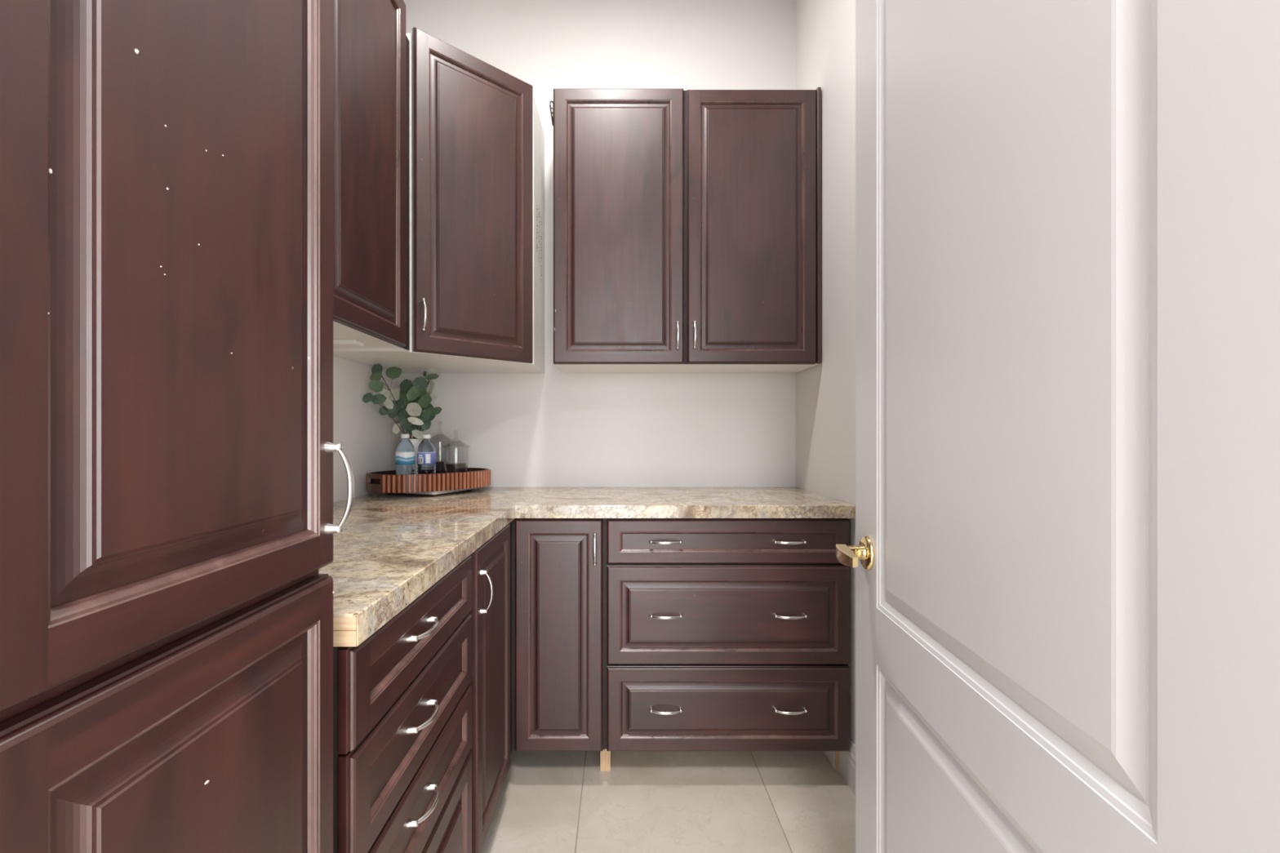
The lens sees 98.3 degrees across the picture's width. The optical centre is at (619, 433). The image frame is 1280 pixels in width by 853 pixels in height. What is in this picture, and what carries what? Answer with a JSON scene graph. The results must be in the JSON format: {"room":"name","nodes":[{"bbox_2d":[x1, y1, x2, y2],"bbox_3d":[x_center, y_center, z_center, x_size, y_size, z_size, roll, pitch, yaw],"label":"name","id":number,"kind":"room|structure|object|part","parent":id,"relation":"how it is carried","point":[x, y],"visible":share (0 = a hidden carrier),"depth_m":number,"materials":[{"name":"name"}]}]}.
{"room":"food storage area","nodes":[
{"label":"food storage area","id":0,"kind":"room"},
{"bbox_2d":[333,355,397,502],"bbox_3d":[-1.020,-0.390,1.343,0.100,3.100,2.146,0,0,0],"label":"wall","id":1,"kind":"structure","parent":0,"point":[369,442],"depth_m":2.05,"materials":[{"name":"beige paint"}]},
{"bbox_2d":[333,0,409,351],"bbox_3d":[-0.796,-0.787,1.250,0.343,1.058,1.070,0,0,0],"label":"upper cabinet","id":2,"kind":"object","parent":1,"relation":"attached to","point":[371,44],"visible":0.27,"depth_m":1.47,"materials":[{"name":"brown wood"}]},
{"bbox_2d":[397,0,795,487],"bbox_3d":[-0.101,-0.390,2.466,1.938,3.100,0.100,0,0,0],"label":"wall","id":3,"kind":"structure","parent":0,"point":[553,428],"depth_m":2.42,"materials":[{"name":"beige paint"}]},
{"bbox_2d":[333,26,544,373],"bbox_3d":[-0.647,-0.785,2.089,0.640,1.046,0.648,0,0,0],"label":"upper cabinet","id":4,"kind":"object","parent":3,"relation":"attached to","point":[477,135],"visible":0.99,"depth_m":1.92,"materials":[{"name":"brown wood"}]},
{"bbox_3d":[-0.630,-0.382,1.779,0.014,0.110,0.031,0,0,-42],"label":"handle","id":5,"kind":"part","parent":4,"relation":"part of","materials":[{"name":"silver metal"}]},
{"bbox_3d":[-0.497,-0.786,1.933,0.452,1.044,0.020,0,0,-42],"label":"door","id":6,"kind":"part","parent":4,"relation":"part of","materials":[{"name":"brown wood"}]},
{"bbox_3d":[-0.494,-0.786,1.930,0.341,0.926,0.009,0,0,-42],"label":"panel","id":7,"kind":"part","parent":4,"relation":"part of","materials":[{"name":"brown wood"}]},
{"bbox_2d":[553,87,821,373],"bbox_3d":[0.255,-0.787,2.236,1.016,1.050,0.354,0,0,0],"label":"upper cabinet","id":8,"kind":"object","parent":3,"relation":"attached to","point":[687,223],"visible":1,"depth_m":2.09,"materials":[{"name":"brown wood"}]},
{"bbox_2d":[549,100,553,125],"bbox_3d":[-0.262,-1.232,2.128,0.019,0.095,0.006,0,0,-20],"label":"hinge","id":9,"kind":"object","parent":8,"relation":"attached to","point":[552,101],"visible":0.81,"depth_m":2.13,"materials":[{"name":"silver metal"}]},
{"bbox_3d":[-0.006,-0.785,2.100,0.494,1.044,0.020,0,0,0],"label":"door","id":10,"kind":"part","parent":8,"relation":"part of","materials":[{"name":"brown wood"}]},
{"bbox_3d":[-0.006,-0.785,2.095,0.383,0.934,0.009,0,0,0],"label":"panel","id":11,"kind":"part","parent":8,"relation":"part of","materials":[{"name":"brown wood"}]},
{"bbox_3d":[0.216,-0.368,2.075,0.014,0.110,0.031,0,0,0],"label":"handle","id":12,"kind":"part","parent":8,"relation":"part of","materials":[{"name":"silver metal"}]},
{"bbox_3d":[0.281,-0.370,2.075,0.014,0.110,0.031,0,0,0],"label":"handle","id":13,"kind":"part","parent":8,"relation":"part of","materials":[{"name":"silver metal"}]},
{"bbox_3d":[0.499,-0.784,2.100,0.490,1.038,0.020,0,0,0],"label":"door","id":14,"kind":"part","parent":8,"relation":"part of","materials":[{"name":"brown wood"}]},
{"bbox_3d":[0.499,-0.784,2.095,0.378,0.928,0.009,0,0,0],"label":"panel","id":15,"kind":"part","parent":8,"relation":"part of","materials":[{"name":"brown wood"}]},
{"bbox_2d":[480,750,855,852],"bbox_3d":[0.600,1.185,-0.242,5.200,0.050,5.316,0,0,0],"label":"floor","id":16,"kind":"structure","parent":0,"point":[549,802],"depth_m":1.72,"materials":[{"name":"beige tile"}]},
{"bbox_2d":[0,0,354,852],"bbox_3d":[-0.641,-0.077,0.482,0.653,2.474,0.384,0,0,0],"label":"tall cabinet","id":17,"kind":"object","parent":16,"relation":"on","point":[167,528],"visible":1,"depth_m":0.43,"materials":[{"name":"brown wood"}]},
{"bbox_3d":[-0.355,0.611,0.485,0.020,0.879,0.375,0,0,0],"label":"door","id":18,"kind":"part","parent":17,"relation":"part of","materials":[{"name":"brown wood"}]},
{"bbox_3d":[-0.350,0.611,0.485,0.009,0.773,0.285,0,0,0],"label":"panel","id":19,"kind":"part","parent":17,"relation":"part of","materials":[{"name":"brown wood"}]},
{"bbox_3d":[-0.350,-0.577,0.485,0.009,1.372,0.285,0,0,0],"label":"panel","id":20,"kind":"part","parent":17,"relation":"part of","materials":[{"name":"brown wood"}]},
{"bbox_3d":[-0.330,0.065,0.652,0.031,0.110,0.014,0,0,0],"label":"handle","id":21,"kind":"part","parent":17,"relation":"part of","materials":[{"name":"silver metal"}]},
{"bbox_2d":[333,554,471,852],"bbox_3d":[-0.641,0.719,1.017,0.652,0.882,0.602,0,0,0],"label":"base cabinet","id":22,"kind":"object","parent":16,"relation":"on","point":[402,695],"visible":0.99,"depth_m":0.92,"materials":[{"name":"brown wood"}]},
{"bbox_3d":[-0.355,0.348,1.006,0.020,0.135,0.580,0,0,0],"label":"drawer","id":23,"kind":"part","parent":22,"relation":"part of","materials":[{"name":"brown wood"}]},
{"bbox_3d":[-0.354,0.500,1.006,0.001,0.063,0.466,0,0,0],"label":"panel","id":24,"kind":"part","parent":22,"relation":"part of","materials":[{"name":"brown wood"}]},
{"bbox_3d":[-0.354,0.348,1.006,0.001,0.037,0.466,0,0,0],"label":"panel","id":25,"kind":"part","parent":22,"relation":"part of","materials":[{"name":"brown wood"}]},
{"bbox_3d":[-0.355,0.661,1.006,0.020,0.152,0.580,0,0,0],"label":"drawer","id":26,"kind":"part","parent":22,"relation":"part of","materials":[{"name":"brown wood"}]},
{"bbox_3d":[-0.339,0.652,0.971,0.031,0.014,0.110,0,0,0],"label":"handle","id":27,"kind":"part","parent":22,"relation":"part of","materials":[{"name":"silver metal"}]},
{"bbox_3d":[-0.339,0.496,0.971,0.031,0.014,0.110,0,0,0],"label":"handle","id":28,"kind":"part","parent":22,"relation":"part of","materials":[{"name":"silver metal"}]},
{"bbox_3d":[-0.339,0.343,0.971,0.031,0.014,0.110,0,0,0],"label":"handle","id":29,"kind":"part","parent":22,"relation":"part of","materials":[{"name":"silver metal"}]},
{"bbox_3d":[-0.354,0.661,1.006,0.001,0.054,0.466,0,0,0],"label":"panel","id":30,"kind":"part","parent":22,"relation":"part of","materials":[{"name":"brown wood"}]},
{"bbox_3d":[-0.355,0.893,1.006,0.020,0.305,0.580,0,0,0],"label":"drawer","id":31,"kind":"part","parent":22,"relation":"part of","materials":[{"name":"brown wood"}]},
{"bbox_3d":[-0.350,0.893,1.006,0.009,0.197,0.466,0,0,0],"label":"panel","id":32,"kind":"part","parent":22,"relation":"part of","materials":[{"name":"brown wood"}]},
{"bbox_2d":[318,487,855,646],"bbox_3d":[-0.101,0.256,1.565,1.734,0.042,1.698,0,0,0],"label":"countertop","id":33,"kind":"structure","parent":22,"relation":"on","point":[389,549],"depth_m":1.61,"materials":[{"name":"brown stone"}]},
{"bbox_2d":[366,467,490,493],"bbox_3d":[-0.748,0.183,2.196,0.474,0.066,0.316,0,0,-45],"label":"serving tray","id":34,"kind":"object","parent":33,"relation":"on","point":[380,482],"visible":0.93,"depth_m":2.04,"materials":[{"name":"brown wood"}]},
{"bbox_2d":[362,364,442,474],"bbox_3d":[-0.855,-0.032,2.166,0.297,0.482,0.190,0,0,-34],"label":"eucalyptus","id":35,"kind":"object","parent":34,"relation":"on","point":[415,397],"visible":0.92,"depth_m":2.16,"materials":[{"name":"green plant"}]},
{"bbox_3d":[-0.880,-0.047,2.128,0.033,0.169,0.201,0,0,21],"label":"stem","id":36,"kind":"part","parent":35,"relation":"part of","materials":[{"name":"brown plant"}]},
{"bbox_3d":[-0.876,-0.101,2.144,0.078,0.277,0.189,0,0,0],"label":"stem","id":37,"kind":"part","parent":35,"relation":"part of","materials":[{"name":"brown plant"}]},
{"bbox_2d":[395,434,414,474],"bbox_3d":[-0.824,0.106,2.125,0.069,0.204,0.069,0,0,0],"label":"water bottle","id":38,"kind":"object","parent":34,"relation":"on","point":[405,450],"visible":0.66,"depth_m":2.10,"materials":[{"name":"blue plastic"}]},
{"bbox_2d":[400,438,422,474],"bbox_3d":[-0.837,0.116,2.235,0.094,0.186,0.094,0,0,0],"label":"vase","id":39,"kind":"object","parent":34,"relation":"on","point":[415,442],"depth_m":2.20,"materials":[{"name":"white ceramic"}]},
{"bbox_2d":[417,434,435,474],"bbox_3d":[-0.751,0.107,2.150,0.069,0.202,0.070,0,0,0],"label":"water bottle","id":40,"kind":"object","parent":34,"relation":"on","point":[426,451],"visible":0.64,"depth_m":2.12,"materials":[{"name":"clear plastic"}]},
{"bbox_2d":[417,457,422,463],"bbox_3d":[-0.763,0.104,2.119,0.022,0.025,0.009,0,0,0],"label":"print","id":41,"kind":"object","parent":40,"relation":"attached to","point":[420,459],"depth_m":2.12,"materials":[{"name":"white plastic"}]},
{"bbox_2d":[425,453,430,463],"bbox_3d":[-0.735,0.098,2.119,0.018,0.036,0.001,0,0,-27],"label":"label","id":42,"kind":"object","parent":40,"relation":"attached to","point":[427,455],"depth_m":2.12,"materials":[{"name":"white paper"}]},
{"bbox_2d":[432,424,451,473],"bbox_3d":[-0.753,0.080,2.315,0.099,0.258,0.099,0,0,0],"label":"glass jar","id":43,"kind":"object","parent":34,"relation":"on","point":[440,465],"visible":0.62,"depth_m":2.29,"materials":[{"name":"clear glass"}]},
{"bbox_2d":[442,436,469,472],"bbox_3d":[-0.648,0.098,2.185,0.111,0.221,0.111,0,0,0],"label":"glass jar","id":44,"kind":"object","parent":34,"relation":"on","point":[456,467],"visible":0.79,"depth_m":2.15,"materials":[{"name":"clear glass"}]},
{"bbox_2d":[387,487,479,495],"bbox_3d":[-0.760,0.226,2.224,0.268,0.019,0.268,0,0,22],"label":"serving board","id":45,"kind":"object","parent":33,"relation":"on","point":[431,493],"visible":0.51,"depth_m":2.09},
{"bbox_2d":[468,521,511,852],"bbox_3d":[-0.641,0.719,1.571,0.653,0.882,0.505,0,0,0],"label":"base cabinet","id":46,"kind":"object","parent":16,"relation":"on","point":[491,612],"visible":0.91,"depth_m":1.48,"materials":[{"name":"brown wood"}]},
{"bbox_3d":[-0.330,0.393,1.370,0.031,0.110,0.014,0,0,0],"label":"handle","id":47,"kind":"part","parent":46,"relation":"part of","materials":[{"name":"silver metal"}]},
{"bbox_3d":[-0.350,0.665,1.544,0.009,0.658,0.293,0,0,0],"label":"panel","id":48,"kind":"part","parent":46,"relation":"part of","materials":[{"name":"brown wood"}]},
{"bbox_2d":[511,518,605,770],"bbox_3d":[-0.209,0.719,2.094,0.316,0.882,0.638,0,0,0],"label":"base cabinet","id":49,"kind":"object","parent":16,"relation":"on","point":[558,564],"visible":0.99,"depth_m":1.81,"materials":[{"name":"brown wood"}]},
{"bbox_3d":[-0.200,0.662,1.812,0.181,0.654,0.009,0,0,0],"label":"panel","id":50,"kind":"part","parent":49,"relation":"part of","materials":[{"name":"brown wood"}]},
{"bbox_3d":[-0.082,0.378,1.791,0.014,0.110,0.031,0,0,0],"label":"handle","id":51,"kind":"part","parent":49,"relation":"part of","materials":[{"name":"silver metal"}]},
{"bbox_3d":[-0.059,1.103,2.128,0.017,0.114,0.455,0,0,0],"label":"leg panel","id":52,"kind":"part","parent":49,"relation":"part of","materials":[{"name":"beige wood"}]},
{"bbox_2d":[604,518,849,771],"bbox_3d":[0.354,0.719,2.095,0.808,0.882,0.637,0,0,0],"label":"base cabinet","id":53,"kind":"object","parent":16,"relation":"on","point":[722,634],"visible":0.99,"depth_m":1.81,"materials":[{"name":"brown wood"}]},
{"bbox_3d":[-0.042,1.103,2.128,0.017,0.114,0.455,0,0,0],"label":"leg panel","id":54,"kind":"part","parent":53,"relation":"part of","materials":[{"name":"beige wood"}]},
{"bbox_3d":[0.149,0.902,1.792,0.110,0.014,0.031,0,0,0],"label":"handle","id":55,"kind":"part","parent":53,"relation":"part of","materials":[{"name":"silver metal"}]},
{"bbox_3d":[0.149,0.595,1.792,0.110,0.014,0.031,0,0,0],"label":"handle","id":56,"kind":"part","parent":53,"relation":"part of","materials":[{"name":"silver metal"}]},
{"bbox_3d":[0.149,0.355,1.800,0.110,0.014,0.031,0,0,0],"label":"handle","id":57,"kind":"part","parent":53,"relation":"part of","materials":[{"name":"silver metal"}]},
{"bbox_3d":[0.355,0.904,1.816,0.797,0.278,0.020,0,0,0],"label":"drawer","id":58,"kind":"part","parent":53,"relation":"part of","materials":[{"name":"brown wood"}]},
{"bbox_3d":[0.355,0.904,1.812,0.693,0.171,0.009,0,0,0],"label":"panel","id":59,"kind":"part","parent":53,"relation":"part of","materials":[{"name":"brown wood"}]},
{"bbox_3d":[0.355,0.597,1.816,0.797,0.324,0.020,0,0,0],"label":"drawer","id":60,"kind":"part","parent":53,"relation":"part of","materials":[{"name":"brown wood"}]},
{"bbox_3d":[0.355,0.597,1.812,0.693,0.215,0.009,0,0,0],"label":"panel","id":61,"kind":"part","parent":53,"relation":"part of","materials":[{"name":"brown wood"}]},
{"bbox_3d":[0.355,0.355,1.816,0.797,0.147,0.020,0,0,0],"label":"drawer","id":62,"kind":"part","parent":53,"relation":"part of","materials":[{"name":"brown wood"}]},
{"bbox_3d":[0.355,0.355,1.815,0.693,0.049,0.001,0,0,0],"label":"panel","id":63,"kind":"part","parent":53,"relation":"part of","materials":[{"name":"brown wood"}]},
{"bbox_3d":[0.554,0.355,1.800,0.110,0.014,0.031,0,0,0],"label":"handle","id":64,"kind":"part","parent":53,"relation":"part of","materials":[{"name":"silver metal"}]},
{"bbox_3d":[0.554,0.902,1.792,0.110,0.014,0.031,0,0,0],"label":"handle","id":65,"kind":"part","parent":53,"relation":"part of","materials":[{"name":"silver metal"}]},
{"bbox_3d":[0.554,0.595,1.792,0.110,0.014,0.031,0,0,0],"label":"handle","id":66,"kind":"part","parent":53,"relation":"part of","materials":[{"name":"silver metal"}]},
{"bbox_3d":[0.749,1.103,1.900,0.018,0.113,0.004,0,0,0],"label":"leg panel","id":67,"kind":"part","parent":53,"relation":"part of","materials":[{"name":"beige wood"}]},
{"bbox_2d":[795,0,855,744],"bbox_3d":[0.818,-0.390,1.343,0.100,3.100,2.146,0,0,0],"label":"wall","id":68,"kind":"structure","parent":0,"point":[825,29],"depth_m":1.97,"materials":[{"name":"beige paint"}]},
{"bbox_2d":[839,737,855,795],"bbox_3d":[0.760,1.089,1.087,0.016,0.142,1.635,0,0,0],"label":"baseboard","id":69,"kind":"structure","parent":68,"relation":"attached to","point":[846,758],"depth_m":1.82,"materials":[{"name":"white paint"}]},
{"bbox_3d":[0.020,-0.055,0.209,0.790,2.430,0.118,0,0,0],"label":"trim","id":70,"kind":"structure","parent":0,"visible":0},
{"bbox_2d":[835,0,1279,852],"bbox_3d":[0.402,-0.047,0.672,0.091,2.398,0.760,0,0,5],"label":"door","id":71,"kind":"structure","parent":70,"relation":"attached to","point":[1064,556],"depth_m":0.50,"materials":[{"name":"white paint"}]},
{"bbox_3d":[0.406,0.212,0.953,0.048,0.027,0.088,0,0,5],"label":"lever","id":72,"kind":"part","parent":71,"relation":"part of","materials":[{"name":"gold metal"}]},
{"bbox_3d":[0.416,0.663,0.670,0.007,0.506,0.513,0,0,5],"label":"panel","id":73,"kind":"part","parent":71,"relation":"part of","materials":[{"name":"white wood"}]},
{"bbox_3d":[0.416,-0.420,0.670,0.007,1.403,0.513,0,0,5],"label":"panel","id":74,"kind":"part","parent":71,"relation":"part of","materials":[{"name":"white paint"}]}
]}

